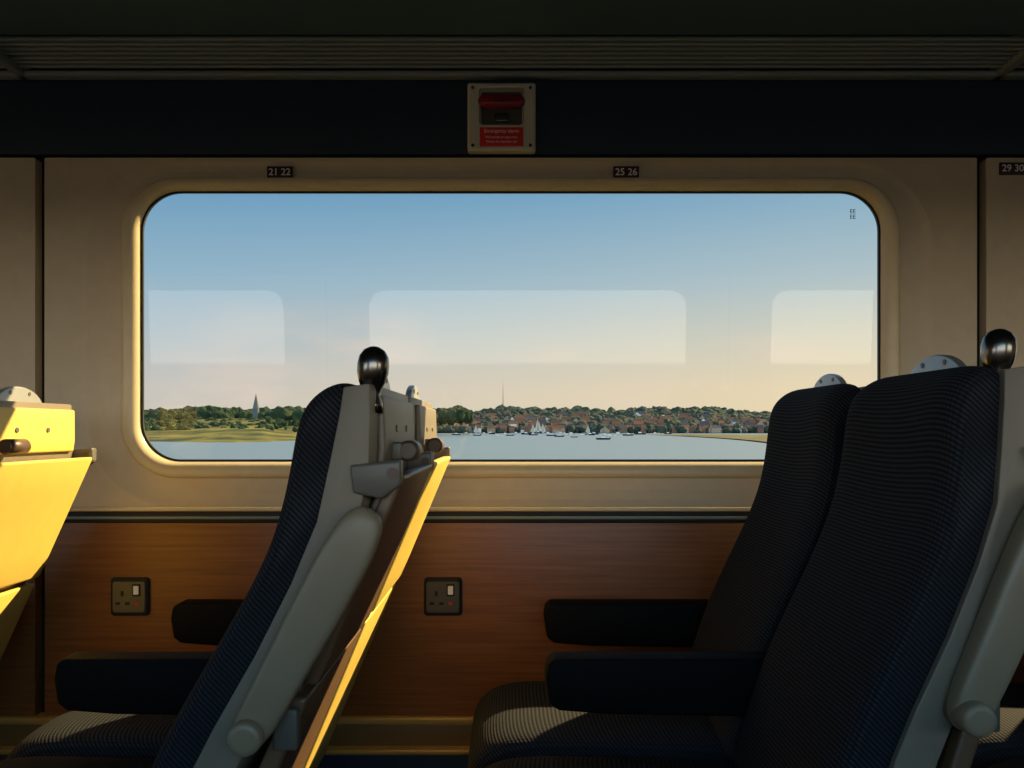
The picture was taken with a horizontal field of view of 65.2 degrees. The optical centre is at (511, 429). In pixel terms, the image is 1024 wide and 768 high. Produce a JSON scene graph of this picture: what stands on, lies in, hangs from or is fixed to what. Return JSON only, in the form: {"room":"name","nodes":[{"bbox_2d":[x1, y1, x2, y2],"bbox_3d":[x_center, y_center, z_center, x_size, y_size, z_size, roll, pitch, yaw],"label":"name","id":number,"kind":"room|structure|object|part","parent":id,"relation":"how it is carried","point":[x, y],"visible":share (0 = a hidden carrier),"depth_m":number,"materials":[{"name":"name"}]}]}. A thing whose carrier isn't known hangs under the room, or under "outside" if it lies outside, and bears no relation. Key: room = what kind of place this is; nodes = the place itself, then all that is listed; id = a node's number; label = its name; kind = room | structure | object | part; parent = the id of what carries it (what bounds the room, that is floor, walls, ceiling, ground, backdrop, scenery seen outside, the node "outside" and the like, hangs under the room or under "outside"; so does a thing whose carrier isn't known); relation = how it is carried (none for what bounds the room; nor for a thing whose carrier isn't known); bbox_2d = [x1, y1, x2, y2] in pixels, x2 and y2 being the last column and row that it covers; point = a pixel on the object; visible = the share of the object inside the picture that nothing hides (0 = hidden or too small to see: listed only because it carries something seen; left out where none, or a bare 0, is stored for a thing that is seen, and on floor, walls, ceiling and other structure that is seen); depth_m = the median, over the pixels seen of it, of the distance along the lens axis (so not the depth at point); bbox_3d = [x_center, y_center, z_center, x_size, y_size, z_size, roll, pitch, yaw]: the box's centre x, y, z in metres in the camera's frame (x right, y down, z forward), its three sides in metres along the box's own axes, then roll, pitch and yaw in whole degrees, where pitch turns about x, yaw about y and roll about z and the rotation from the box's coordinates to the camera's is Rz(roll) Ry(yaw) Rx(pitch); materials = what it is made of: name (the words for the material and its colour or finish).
{"room":"train carriage","nodes":[
{"label":"train carriage","id":0,"kind":"room"},
{"bbox_2d":[0,712,473,724],"bbox_3d":[0.035,0.674,1.869,6.630,0.017,0.042,0,0,0],"label":"strip","id":1,"kind":"object","parent":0,"point":[39,719],"depth_m":1.85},
{"bbox_2d":[0,158,1023,518],"bbox_3d":[0.035,-0.213,1.870,6.630,0.840,0.040,0,0,0],"label":"wall","id":2,"kind":"structure","parent":0,"point":[86,200],"depth_m":1.86,"materials":[{"name":"beige plastic"}]},
{"bbox_2d":[0,572,41,715],"bbox_3d":[-2.193,0.440,1.875,2.168,0.450,0.030,0,0,0],"label":"dado","id":3,"kind":"object","parent":2,"relation":"attached to","point":[21,660],"visible":0.54,"depth_m":1.86,"materials":[{"name":"orange laminate"}]},
{"bbox_3d":[-2.193,-0.223,1.875,2.168,0.821,0.030,0,0,0],"label":"window wall panel","id":4,"kind":"part","parent":2,"relation":"part of","materials":[{"name":"beige plastic"}]},
{"bbox_2d":[38,159,44,711],"bbox_3d":[-1.098,0.050,1.891,0.040,1.400,0.005,0,0,0],"label":"strip","id":5,"kind":"object","parent":2,"relation":"attached to","point":[41,160],"depth_m":1.89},
{"bbox_2d":[267,166,292,177],"bbox_3d":[-0.539,-0.598,1.858,0.060,0.029,0.006,0,0,0],"label":"number plate","id":6,"kind":"object","parent":2,"relation":"attached to","point":[272,171],"visible":1,"depth_m":1.86,"materials":[{"name":"black plastic"}]},
{"bbox_2d":[45,523,743,715],"bbox_3d":[-0.003,0.440,1.875,2.168,0.450,0.030,0,0,0],"label":"dado","id":7,"kind":"object","parent":2,"relation":"attached to","point":[415,663],"visible":0.26,"depth_m":1.86,"materials":[{"name":"orange laminate"}]},
{"bbox_2d":[111,577,149,615],"bbox_3d":[-0.886,0.386,1.853,0.088,0.088,0.015,0,0,0],"label":"power socket","id":8,"kind":"object","parent":7,"relation":"attached to","point":[130,596],"visible":1,"depth_m":1.85,"materials":[{"name":"grey plastic"}]},
{"bbox_2d":[132,584,139,595],"bbox_3d":[-0.868,0.370,1.849,0.018,0.028,0.003,0,0,0],"label":"switch","id":9,"kind":"object","parent":8,"relation":"attached to","point":[135,587],"depth_m":1.85,"materials":[{"name":"white plastic"}]},
{"bbox_2d":[424,577,461,615],"bbox_3d":[-0.160,0.386,1.853,0.088,0.088,0.015,0,0,0],"label":"power socket","id":10,"kind":"object","parent":7,"relation":"attached to","point":[442,595],"visible":1,"depth_m":1.85,"materials":[{"name":"grey plastic"}]},
{"bbox_2d":[447,584,453,595],"bbox_3d":[-0.142,0.370,1.849,0.018,0.028,0.003,0,0,0],"label":"switch","id":11,"kind":"object","parent":10,"relation":"attached to","point":[450,587],"depth_m":1.85,"materials":[{"name":"white plastic"}]},
{"bbox_2d":[64,511,749,522],"bbox_3d":[0.035,0.202,1.873,6.630,0.028,0.034,0,0,0],"label":"rail","id":12,"kind":"object","parent":2,"relation":"attached to","point":[70,513],"visible":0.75,"depth_m":1.86,"materials":[{"name":"black rubber"}]},
{"bbox_2d":[69,507,750,510],"bbox_3d":[0.035,0.183,1.866,6.630,0.010,0.048,0,0,0],"label":"trim","id":13,"kind":"structure","parent":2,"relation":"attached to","point":[71,508],"depth_m":1.84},
{"bbox_2d":[121,177,899,477],"bbox_3d":[-0.003,-0.238,1.868,1.814,0.701,0.028,0,0,0],"label":"surround","id":14,"kind":"object","parent":2,"relation":"attached to","point":[134,439],"visible":0.74,"depth_m":1.86,"materials":[{"name":"beige plastic"}]},
{"bbox_3d":[-0.003,-0.242,1.894,1.740,0.635,0.026,0,0,0],"label":"pane","id":15,"kind":"object","parent":14,"relation":"attached to","visible":0},
{"bbox_2d":[850,209,855,218],"bbox_3d":[0.800,-0.507,1.878,0.012,0.022,0.001,0,0,0],"label":"window marking","id":16,"kind":"object","parent":15,"relation":"attached to","point":[853,216],"visible":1,"depth_m":1.88,"materials":[{"name":"grey paint"}]},
{"bbox_2d":[141,191,879,460],"bbox_3d":[-0.003,-0.243,1.893,1.770,0.669,0.033,0,0,0],"label":"gasket","id":17,"kind":"object","parent":2,"relation":"attached to","point":[863,200],"visible":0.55,"depth_m":1.88,"materials":[{"name":"black rubber"}]},
{"bbox_2d":[0,81,1023,158],"bbox_3d":[0.035,-0.726,1.873,6.630,0.172,0.034,0,0,0],"label":"band","id":18,"kind":"object","parent":2,"relation":"attached to","point":[39,119],"visible":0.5,"depth_m":1.86,"materials":[{"name":"plastic"}]},
{"bbox_2d":[468,83,535,153],"bbox_3d":[-0.024,-0.718,1.840,0.156,0.156,0.032,0,0,0],"label":"fire alarm","id":19,"kind":"object","parent":18,"relation":"attached to","point":[501,116],"visible":1,"depth_m":1.83,"materials":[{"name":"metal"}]},
{"bbox_3d":[-0.024,-0.752,1.835,0.108,0.030,0.019,0,0,0],"label":"pull handle","id":20,"kind":"part","parent":19,"relation":"part of","materials":[{"name":"red plastic"}]},
{"bbox_2d":[0,68,1023,159],"bbox_3d":[0.035,-0.890,1.893,6.630,0.520,0.003,0,0,0],"label":"joint backing","id":21,"kind":"object","parent":2,"relation":"attached to","point":[0,68],"visible":0.02,"depth_m":1.89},
{"bbox_2d":[613,166,638,177],"bbox_3d":[0.265,-0.598,1.858,0.060,0.029,0.006,0,0,0],"label":"number plate","id":22,"kind":"object","parent":2,"relation":"attached to","point":[618,171],"visible":1,"depth_m":1.86,"materials":[{"name":"black plastic"}]},
{"bbox_2d":[977,159,982,365],"bbox_3d":[1.092,0.050,1.891,0.040,1.400,0.005,0,0,0],"label":"strip","id":23,"kind":"object","parent":2,"relation":"attached to","point":[978,160],"depth_m":1.89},
{"bbox_3d":[2.187,-0.223,1.875,2.168,0.821,0.030,0,0,0],"label":"window wall panel","id":24,"kind":"part","parent":2,"relation":"part of","materials":[{"name":"beige plastic"}]},
{"bbox_2d":[999,162,1023,174],"bbox_3d":[1.162,-0.607,1.858,0.060,0.029,0.006,0,0,0],"label":"number plate","id":25,"kind":"object","parent":2,"relation":"attached to","point":[1005,168],"visible":1,"depth_m":1.86,"materials":[{"name":"black plastic"}]},
{"bbox_2d":[1010,654,1023,682],"bbox_3d":[2.187,0.440,1.875,2.168,0.450,0.030,0,0,0],"label":"dado","id":26,"kind":"object","parent":2,"relation":"attached to","point":[1018,677],"visible":0.02,"depth_m":1.86,"materials":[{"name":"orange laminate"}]},
{"bbox_3d":[0.025,1.080,0.645,6.650,0.060,2.570,0,0,0],"label":"floor","id":27,"kind":"structure","parent":0,"visible":0},
{"bbox_2d":[0,386,96,659],"bbox_3d":[-1.273,0.483,1.575,0.782,1.134,0.463,0,0,0],"label":"seat","id":28,"kind":"object","parent":27,"relation":"on","point":[42,474],"visible":1,"depth_m":1.58,"materials":[{"name":"plastic"}]},
{"bbox_3d":[-1.118,0.519,1.540,0.191,0.382,0.352,0,0,0],"label":"panel","id":29,"kind":"part","parent":28,"relation":"part of","materials":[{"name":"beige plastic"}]},
{"bbox_3d":[-0.929,0.002,1.540,0.013,0.087,0.300,0,0,0],"label":"head panel","id":30,"kind":"part","parent":28,"relation":"part of","materials":[{"name":"beige plastic"}]},
{"bbox_2d":[0,439,95,591],"bbox_3d":[-1.047,0.353,1.540,0.316,0.674,0.384,0,0,0],"label":"tray","id":31,"kind":"object","parent":28,"relation":"on","point":[41,479],"depth_m":1.59,"materials":[{"name":"beige plastic"}]},
{"bbox_2d":[0,346,431,767],"bbox_3d":[-0.509,0.473,1.144,0.770,1.155,0.459,0,0,0],"label":"seat","id":32,"kind":"object","parent":27,"relation":"on","point":[358,475],"visible":1,"depth_m":0.97,"materials":[{"name":"plastic"}]},
{"bbox_2d":[0,756,154,767],"bbox_3d":[-0.652,0.585,1.150,0.482,0.131,0.352,0,0,0],"label":"seat cushion","id":33,"kind":"object","parent":32,"relation":"on","point":[37,761],"depth_m":1.27,"materials":[{"name":"black fabric"}]},
{"bbox_3d":[-0.565,0.426,1.345,0.387,0.097,0.052,0,0,0],"label":"armrest","id":34,"kind":"part","parent":32,"relation":"part of","materials":[{"name":"blue fabric"}]},
{"bbox_3d":[-0.361,0.268,1.150,0.324,0.661,0.360,0,0,0],"label":"backrest","id":35,"kind":"part","parent":32,"relation":"part of","materials":[{"name":"fabric"}]},
{"bbox_3d":[-0.241,0.234,0.945,0.178,0.297,0.034,0,0,0],"label":"raised aisle armrest","id":36,"kind":"part","parent":32,"relation":"part of","materials":[{"name":"plastic"}]},
{"bbox_3d":[-0.340,0.517,1.150,0.183,0.382,0.352,0,0,0],"label":"panel","id":37,"kind":"part","parent":32,"relation":"part of","materials":[{"name":"beige plastic"}]},
{"bbox_2d":[298,440,431,692],"bbox_3d":[-0.274,0.351,1.150,0.299,0.674,0.384,0,0,0],"label":"tray","id":38,"kind":"object","parent":32,"relation":"on","point":[388,478],"depth_m":0.98,"materials":[{"name":"beige plastic"}]},
{"bbox_3d":[-0.175,-0.063,1.000,0.040,0.083,0.040,5,0,0],"label":"grab handle","id":39,"kind":"part","parent":32,"relation":"part of","materials":[{"name":"metal"}]},
{"bbox_3d":[-0.164,-0.001,1.150,0.012,0.087,0.300,0,0,0],"label":"head panel","id":40,"kind":"part","parent":32,"relation":"part of","materials":[{"name":"plastic"}]},
{"bbox_3d":[-0.159,0.028,1.077,0.025,0.024,0.025,0,0,0],"label":"latch plate","id":41,"kind":"part","parent":32,"relation":"part of","materials":[{"name":"plastic"}]},
{"bbox_2d":[5,385,449,767],"bbox_3d":[-0.508,0.482,1.575,0.782,1.136,0.463,0,0,0],"label":"seat","id":42,"kind":"object","parent":27,"relation":"on","point":[194,621],"visible":0.17,"depth_m":1.44,"materials":[{"name":"plastic"}]},
{"bbox_2d":[5,710,177,759],"bbox_3d":[-0.652,0.585,1.540,0.482,0.131,0.352,0,0,0],"label":"seat cushion","id":43,"kind":"object","parent":42,"relation":"on","point":[71,733],"depth_m":1.39,"materials":[{"name":"fabric"}]},
{"bbox_3d":[-0.557,0.426,1.766,0.372,0.097,0.057,0,0,0],"label":"wall armrest","id":44,"kind":"part","parent":42,"relation":"part of","materials":[{"name":"black plastic"}]},
{"bbox_3d":[-0.340,0.517,1.540,0.183,0.382,0.352,0,0,0],"label":"panel","id":45,"kind":"part","parent":42,"relation":"part of","materials":[{"name":"beige plastic"}]},
{"bbox_2d":[371,438,449,611],"bbox_3d":[-0.274,0.351,1.540,0.299,0.674,0.384,0,0,0],"label":"tray","id":46,"kind":"object","parent":42,"relation":"on","point":[440,454],"depth_m":1.47,"materials":[{"name":"beige plastic"}]},
{"bbox_3d":[-0.164,-0.001,1.540,0.012,0.087,0.300,0,0,0],"label":"head panel","id":47,"kind":"part","parent":42,"relation":"part of","materials":[{"name":"plastic"}]},
{"bbox_3d":[-0.159,0.028,1.468,0.025,0.024,0.025,0,0,0],"label":"latch plate","id":48,"kind":"part","parent":42,"relation":"part of","materials":[{"name":"plastic"}]},
{"bbox_2d":[468,374,864,767],"bbox_3d":[0.304,0.471,1.576,0.783,1.158,0.465,0,0,0],"label":"seat","id":49,"kind":"object","parent":27,"relation":"on","point":[783,526],"visible":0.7,"depth_m":1.47,"materials":[{"name":"fabric"}]},
{"bbox_2d":[468,681,731,767],"bbox_3d":[0.161,0.585,1.540,0.482,0.131,0.352,0,0,0],"label":"seat cushion","id":50,"kind":"object","parent":49,"relation":"on","point":[515,719],"depth_m":1.40,"materials":[{"name":"fabric"}]},
{"bbox_3d":[0.256,0.426,1.766,0.372,0.097,0.057,0,0,0],"label":"wall armrest","id":51,"kind":"part","parent":49,"relation":"part of","materials":[{"name":"black plastic"}]},
{"bbox_3d":[0.477,0.245,1.540,0.259,0.661,0.360,0,0,0],"label":"backrest","id":52,"kind":"part","parent":49,"relation":"part of","materials":[{"name":"fabric"}]},
{"bbox_2d":[485,329,1023,767],"bbox_3d":[0.303,0.462,1.144,0.770,1.177,0.461,0,0,0],"label":"seat","id":53,"kind":"object","parent":27,"relation":"on","point":[898,642],"visible":1,"depth_m":1.03,"materials":[{"name":"fabric"}]},
{"bbox_2d":[485,756,739,767],"bbox_3d":[0.161,0.585,1.150,0.482,0.131,0.352,0,0,0],"label":"seat cushion","id":54,"kind":"object","parent":53,"relation":"on","point":[536,761],"depth_m":1.27,"materials":[{"name":"black fabric"}]},
{"bbox_3d":[0.248,0.426,1.345,0.387,0.097,0.052,0,0,0],"label":"armrest","id":55,"kind":"part","parent":53,"relation":"part of","materials":[{"name":"blue fabric"}]},
{"bbox_3d":[0.477,0.245,1.150,0.259,0.661,0.360,0,0,0],"label":"backrest","id":56,"kind":"part","parent":53,"relation":"part of","materials":[{"name":"fabric"}]},
{"bbox_2d":[936,725,953,767],"bbox_3d":[0.566,0.329,1.150,0.239,0.674,0.384,0,0,0],"label":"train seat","id":57,"kind":"object","parent":53,"relation":"on","point":[944,733],"depth_m":0.98,"materials":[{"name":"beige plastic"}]},
{"bbox_3d":[0.516,0.495,1.150,0.154,0.382,0.352,0,0,0],"label":"panel","id":58,"kind":"part","parent":53,"relation":"part of","materials":[{"name":"beige plastic"}]},
{"bbox_3d":[0.594,0.207,0.945,0.158,0.308,0.034,0,0,0],"label":"raised aisle armrest","id":59,"kind":"part","parent":53,"relation":"part of","materials":[{"name":"plastic"}]},
{"bbox_3d":[0.607,-0.085,1.000,0.040,0.083,0.040,5,0,0],"label":"grab handle","id":60,"kind":"part","parent":53,"relation":"part of","materials":[{"name":"metal"}]},
{"bbox_2d":[971,683,1023,767],"bbox_3d":[1.122,0.471,1.576,0.783,1.158,0.465,0,0,0],"label":"seat","id":61,"kind":"object","parent":27,"relation":"on","point":[1008,743],"visible":0.04,"depth_m":1.39,"materials":[{"name":"fabric"}]},
{"bbox_2d":[987,667,1023,767],"bbox_3d":[1.121,0.462,1.144,0.768,1.177,0.458,0,0,0],"label":"seat","id":62,"kind":"object","parent":27,"relation":"on","point":[1016,762],"visible":1,"depth_m":1.28,"materials":[{"name":"fabric"}]},
{"bbox_2d":[987,757,1023,767],"bbox_3d":[0.979,0.585,1.150,0.482,0.131,0.352,0,0,0],"label":"seat cushion","id":63,"kind":"object","parent":62,"relation":"on","point":[1016,762],"depth_m":1.28,"materials":[{"name":"black fabric"}]},
{"bbox_3d":[0.035,0.870,1.873,6.630,0.360,0.034,0,0,0],"label":"skirt","id":64,"kind":"object","parent":27,"relation":"on","visible":0},
{"bbox_2d":[0,746,469,767],"bbox_3d":[0.035,0.811,1.860,6.630,0.158,0.060,0,0,0],"label":"heater cover","id":65,"kind":"object","parent":64,"relation":"attached to","point":[328,761],"depth_m":1.84,"materials":[{"name":"brown metal"}]},
{"bbox_3d":[0.035,0.739,1.860,6.630,0.013,0.060,0,0,0],"label":"heater lip","id":66,"kind":"part","parent":65,"relation":"part of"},
{"bbox_2d":[0,725,471,745],"bbox_3d":[0.035,0.709,1.872,6.630,0.053,0.036,0,0,0],"label":"toe kick","id":67,"kind":"object","parent":64,"relation":"attached to","point":[10,735],"visible":0.02,"depth_m":1.85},
{"bbox_3d":[0.035,0.709,1.872,6.630,0.053,0.036,0,0,0],"label":"plate","id":68,"kind":"part","parent":67,"relation":"part of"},
{"bbox_3d":[-3.312,-0.050,0.645,0.055,2.200,2.570,0,0,0],"label":"wall","id":69,"kind":"structure","parent":0,"visible":0},
{"bbox_2d":[0,0,1023,79],"bbox_3d":[0.010,-0.856,1.595,6.680,0.088,0.530,0,0,0],"label":"luggage rack","id":70,"kind":"object","parent":69,"relation":"attached to","point":[33,33],"visible":1,"depth_m":1.71,"materials":[{"name":"black metal"}]},
{"bbox_3d":[0.035,-0.818,1.845,6.630,0.012,0.030,0,0,0],"label":"trim","id":71,"kind":"part","parent":70,"relation":"part of","materials":[{"name":"grey metal"}]},
{"bbox_3d":[0.035,-0.843,1.522,6.630,0.025,0.325,0,0,0],"label":"panel","id":72,"kind":"part","parent":70,"relation":"part of","materials":[{"name":"grey metal"}]},
{"label":"outside","id":73,"kind":"structure","parent":0,"visible":0},
{"bbox_2d":[151,433,767,458],"bbox_3d":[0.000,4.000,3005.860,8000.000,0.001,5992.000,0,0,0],"label":"water","id":74,"kind":"structure","parent":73,"point":[518,446],"depth_m":182.86,"materials":[{"name":"blue liquid"}]},
{"bbox_2d":[452,419,671,439],"bbox_3d":[54.220,-4.975,630.065,205.040,18.050,601.690,0,0,0],"label":"moored boats","id":75,"kind":"object","parent":74,"relation":"on","point":[537,428],"visible":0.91,"depth_m":679.39,"materials":[{"name":"white paint"}]},
{"bbox_2d":[643,434,766,441],"bbox_3d":[306.379,3.653,482.500,460.343,0.894,495.000,0,0,0],"label":"spit","id":76,"kind":"structure","parent":74,"relation":"on","point":[763,438],"depth_m":430.90,"materials":[{"name":"green plant"}]},
{"bbox_3d":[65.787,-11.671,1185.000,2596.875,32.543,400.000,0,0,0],"label":"hillside","id":77,"kind":"object","parent":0,"visible":0},
{"bbox_2d":[436,404,770,432],"bbox_3d":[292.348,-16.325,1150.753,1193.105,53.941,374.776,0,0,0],"label":"town","id":78,"kind":"object","parent":77,"relation":"on","point":[597,413],"visible":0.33,"depth_m":1095.79},
{"bbox_2d":[447,411,768,432],"bbox_3d":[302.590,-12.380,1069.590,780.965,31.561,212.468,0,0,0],"label":"town","id":79,"kind":"object","parent":77,"relation":"on","point":[554,427],"visible":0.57,"depth_m":1009.49,"materials":[{"name":"brick"}]},
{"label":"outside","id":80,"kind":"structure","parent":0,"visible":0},
{"bbox_2d":[145,418,296,441],"bbox_3d":[-300.490,-2.600,455.350,470.209,14.759,420.947,0,0,0],"label":"salt marsh","id":81,"kind":"structure","parent":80,"point":[211,434],"depth_m":343.12,"materials":[{"name":"green plant"}]},
{"bbox_2d":[253,395,258,418],"bbox_3d":[-201.600,-18.450,630.000,4.000,21.000,4.000,0,0,0],"label":"spire","id":82,"kind":"object","parent":81,"relation":"on","point":[255,406],"visible":0.76,"depth_m":628.11,"materials":[{"name":"stone"}]},
{"bbox_2d":[144,405,473,431],"bbox_3d":[-222.517,-10.108,571.970,380.865,25.752,345.524,0,0,0],"label":"woodland","id":83,"kind":"object","parent":81,"relation":"on","point":[187,417],"visible":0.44,"depth_m":629.56,"materials":[{"name":"green plant"}]}
]}

